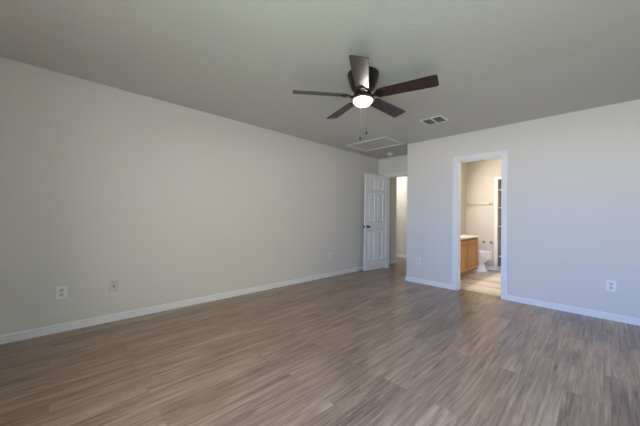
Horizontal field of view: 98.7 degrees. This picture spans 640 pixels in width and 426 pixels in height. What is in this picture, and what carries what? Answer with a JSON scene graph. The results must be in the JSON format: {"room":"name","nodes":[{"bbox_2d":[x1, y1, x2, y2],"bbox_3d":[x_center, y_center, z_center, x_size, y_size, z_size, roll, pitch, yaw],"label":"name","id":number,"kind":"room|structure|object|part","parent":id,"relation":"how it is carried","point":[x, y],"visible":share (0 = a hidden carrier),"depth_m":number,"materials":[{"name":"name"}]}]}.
{"room":"empty bedroom","nodes":[
{"label":"empty bedroom","id":0,"kind":"room"},
{"bbox_2d":[0,57,396,334],"bbox_3d":[-0.536,-0.049,4.551,6.740,2.440,0.157,2,-1,-44],"label":"wall","id":1,"kind":"structure","parent":0,"point":[100,184],"depth_m":3.08,"materials":[{"name":"beige paint"}]},
{"bbox_2d":[56,285,66,299],"bbox_3d":[-2.439,0.750,2.592,0.080,0.126,0.008,2,-1,-44],"label":"wall outlet","id":2,"kind":"object","parent":1,"relation":"attached to","point":[61,291],"visible":1,"depth_m":2.59,"materials":[{"name":"white plastic"}]},
{"bbox_2d":[109,280,117,292],"bbox_3d":[-2.152,0.766,2.865,0.074,0.120,0.016,2,-1,-44],"label":"cable plate","id":3,"kind":"object","parent":1,"relation":"attached to","point":[113,285],"visible":1,"depth_m":2.87,"materials":[{"name":"white plastic"}]},
{"bbox_2d":[0,266,362,344],"bbox_3d":[-0.759,1.126,4.215,5.757,0.076,0.016,2,-1,-44],"label":"baseboard","id":4,"kind":"structure","parent":1,"relation":"attached to","point":[42,331],"depth_m":3.05,"materials":[{"name":"white paint"}]},
{"bbox_2d":[0,257,639,425],"bbox_3d":[0.507,1.234,4.481,8.190,0.102,6.910,2,-1,-44],"label":"floor","id":5,"kind":"structure","parent":0,"point":[377,347],"depth_m":2.09,"materials":[{"name":"brown plastic"}]},
{"bbox_2d":[460,235,478,277],"bbox_3d":[2.630,0.793,5.346,1.327,0.861,0.478,2,-1,-44],"label":"bathroom vanity","id":6,"kind":"object","parent":5,"relation":"on","point":[469,247],"depth_m":5.26,"materials":[{"name":"brown wood"}]},
{"bbox_3d":[2.545,0.802,4.960,0.598,0.565,0.019,2,-1,-44],"label":"cabinet door","id":7,"kind":"part","parent":6,"relation":"part of","materials":[{"name":"brown wood"}]},
{"bbox_3d":[2.635,0.424,5.351,1.327,0.125,0.478,2,-1,-44],"label":"vanity top","id":8,"kind":"part","parent":6,"relation":"part of","materials":[{"name":"white stone"}]},
{"bbox_3d":[3.010,0.814,5.410,0.598,0.565,0.019,2,-1,-44],"label":"cabinet door","id":9,"kind":"part","parent":6,"relation":"part of","materials":[{"name":"brown wood"}]},
{"bbox_2d":[464,234,492,271],"bbox_3d":[3.397,0.867,5.978,0.436,0.750,0.639,2,-1,-44],"label":"toilet","id":10,"kind":"object","parent":5,"relation":"on","point":[484,256],"visible":0.43,"depth_m":5.78,"materials":[{"name":"white ceramic"}]},
{"bbox_3d":[3.459,1.047,5.909,0.364,0.390,0.447,2,-1,-44],"label":"bowl","id":11,"kind":"part","parent":10,"relation":"part of","materials":[{"name":"white ceramic"}]},
{"bbox_3d":[3.468,0.818,5.907,0.372,0.024,0.429,2,-1,-44],"label":"lid","id":12,"kind":"part","parent":10,"relation":"part of","materials":[{"name":"white ceramic"}]},
{"bbox_2d":[0,0,639,161],"bbox_3d":[0.542,-1.305,4.514,8.190,0.100,6.910,2,-1,-44],"label":"ceiling","id":13,"kind":"structure","parent":0,"point":[496,63],"depth_m":2.23,"materials":[{"name":"paint"}]},
{"bbox_2d":[293,55,438,139],"bbox_3d":[0.427,-0.977,2.563,1.210,0.608,1.260,2,-1,-44],"label":"ceiling fan","id":14,"kind":"object","parent":13,"relation":"hanging from","point":[362,78],"visible":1,"depth_m":2.43,"materials":[{"name":"brown wood"}]},
{"bbox_3d":[-0.004,-1.084,2.493,0.485,0.006,0.142,1,12,-7],"label":"blade","id":15,"kind":"part","parent":14,"relation":"part of","materials":[{"name":"brown wood"}]},
{"bbox_3d":[0.229,-1.076,2.905,0.142,0.006,0.485,-13,5,-24],"label":"blade","id":16,"kind":"part","parent":14,"relation":"part of","materials":[{"name":"brown wood"}]},
{"bbox_3d":[0.316,-1.084,2.144,0.142,0.006,0.485,14,2,11],"label":"blade","id":17,"kind":"part","parent":14,"relation":"part of","materials":[{"name":"brown wood"}]},
{"bbox_3d":[0.395,-1.011,2.538,0.172,0.056,0.172,2,-1,-44],"label":"lamp shade","id":18,"kind":"part","parent":14,"relation":"part of","materials":[{"name":"white glass"}]},
{"bbox_3d":[0.692,-1.071,2.811,0.485,0.006,0.142,1,-14,-43],"label":"blade","id":19,"kind":"part","parent":14,"relation":"part of","materials":[{"name":"brown wood"}]},
{"bbox_3d":[0.746,-1.076,2.341,0.485,0.006,0.142,0,-14,29],"label":"blade","id":20,"kind":"part","parent":14,"relation":"part of","materials":[{"name":"brown wood"}]},
{"bbox_2d":[346,136,404,151],"bbox_3d":[0.990,-1.235,4.966,0.616,0.014,0.844,2,-1,-44],"label":"attic hatch","id":21,"kind":"object","parent":13,"relation":"attached to","point":[381,142],"visible":1,"depth_m":4.95,"materials":[{"name":"white paint"}]},
{"bbox_3d":[0.990,-1.240,4.966,0.504,0.004,0.732,2,-1,-44],"label":"hatch panel","id":22,"kind":"part","parent":21,"relation":"part of","materials":[{"name":"paint"}]},
{"bbox_2d":[419,115,448,125],"bbox_3d":[1.534,-1.246,3.700,0.260,0.010,0.296,2,-1,-44],"label":"ceiling vent","id":23,"kind":"object","parent":13,"relation":"in","point":[436,119],"visible":1,"depth_m":3.69,"materials":[{"name":"white metal"}]},
{"bbox_3d":[1.489,-1.246,3.748,0.206,0.009,0.108,2,-1,-44],"label":"louver panel","id":24,"kind":"part","parent":23,"relation":"part of","materials":[{"name":"grey metal"}]},
{"bbox_3d":[1.581,-1.246,3.653,0.206,0.009,0.108,2,-1,-44],"label":"louver panel","id":25,"kind":"part","parent":23,"relation":"part of","materials":[{"name":"grey metal"}]},
{"bbox_2d":[378,155,406,175],"bbox_3d":[1.792,0.000,5.836,0.120,2.440,1.237,2,-1,-44],"label":"wall","id":26,"kind":"structure","parent":0,"point":[396,164],"depth_m":5.99,"materials":[{"name":"beige paint"}]},
{"bbox_2d":[363,173,385,270],"bbox_3d":[1.180,0.193,5.881,0.676,2.022,0.176,1,-1,-38],"label":"door","id":27,"kind":"structure","parent":26,"relation":"in","point":[374,185],"depth_m":5.84,"materials":[{"name":"white paint"}]},
{"bbox_2d":[384,171,406,267],"bbox_3d":[1.734,0.176,5.878,0.140,2.088,0.786,2,-1,-44],"label":"door frame","id":28,"kind":"structure","parent":26,"relation":"attached to","point":[398,174],"depth_m":6.09,"materials":[{"name":"white paint"}]},
{"bbox_2d":[396,176,500,265],"bbox_3d":[2.720,0.036,7.620,0.370,2.440,5.240,2,-1,-44],"label":"wall","id":29,"kind":"structure","parent":0,"point":[401,213],"depth_m":7.78,"materials":[{"name":"beige paint"}]},
{"bbox_2d":[461,162,465,234],"bbox_3d":[2.625,0.010,5.715,2.418,2.440,0.055,2,-1,-44],"label":"wall","id":30,"kind":"structure","parent":0,"point":[463,165],"depth_m":6.35,"materials":[{"name":"paint"}]},
{"bbox_2d":[466,158,501,270],"bbox_3d":[4.061,0.032,5.884,0.120,2.440,1.700,2,-1,-44],"label":"wall","id":31,"kind":"structure","parent":0,"point":[480,175],"depth_m":6.20,"materials":[{"name":"paint"}]},
{"bbox_2d":[467,202,491,204],"bbox_3d":[3.599,-0.215,6.227,0.075,0.044,0.500,2,-1,-44],"label":"towel bar","id":32,"kind":"object","parent":31,"relation":"attached to","point":[489,202],"visible":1,"depth_m":6.18,"materials":[{"name":"silver metal"}]},
{"bbox_2d":[494,177,500,269],"bbox_3d":[4.069,0.231,5.773,0.014,2.040,0.708,2,-1,-44],"label":"door frame","id":33,"kind":"structure","parent":31,"relation":"attached to","point":[495,178],"depth_m":6.00,"materials":[{"name":"white paint"}]},
{"bbox_2d":[406,99,639,317],"bbox_3d":[2.881,-0.008,4.084,0.755,2.440,3.036,2,-1,-44],"label":"wall","id":34,"kind":"structure","parent":0,"point":[574,177],"depth_m":3.44,"materials":[{"name":"beige paint"}]},
{"bbox_2d":[416,257,419,264],"bbox_3d":[1.692,0.829,4.739,0.008,0.126,0.080,2,-1,-44],"label":"wall outlet","id":35,"kind":"object","parent":34,"relation":"attached to","point":[417,258],"visible":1,"depth_m":4.74,"materials":[{"name":"white plastic"}]},
{"bbox_2d":[452,150,507,299],"bbox_3d":[2.397,0.162,4.122,0.158,2.088,0.731,2,-1,-44],"label":"door frame","id":36,"kind":"structure","parent":34,"relation":"attached to","point":[456,202],"depth_m":4.17,"materials":[{"name":"white paint"}]},
{"bbox_2d":[405,276,639,325],"bbox_3d":[2.811,1.174,4.112,0.771,0.076,2.932,2,-1,-44],"label":"baseboard","id":37,"kind":"structure","parent":34,"relation":"attached to","point":[588,312],"depth_m":3.39,"materials":[{"name":"white paint"}]},
{"bbox_2d":[606,280,615,291],"bbox_3d":[3.283,0.821,3.098,0.008,0.126,0.080,2,-1,-44],"label":"wall outlet","id":38,"kind":"object","parent":34,"relation":"attached to","point":[610,284],"visible":1,"depth_m":3.09,"materials":[{"name":"white plastic"}]},
{"bbox_3d":[1.011,0.017,7.944,1.933,2.440,2.637,2,-1,-44],"label":"wall","id":39,"kind":"structure","parent":0,"visible":0},
{"bbox_2d":[389,254,405,263],"bbox_3d":[1.467,1.199,7.441,1.693,0.076,3.754,2,-1,-44],"label":"baseboard","id":40,"kind":"structure","parent":39,"relation":"attached to","point":[397,255],"depth_m":7.68,"materials":[{"name":"white paint"}]}
]}

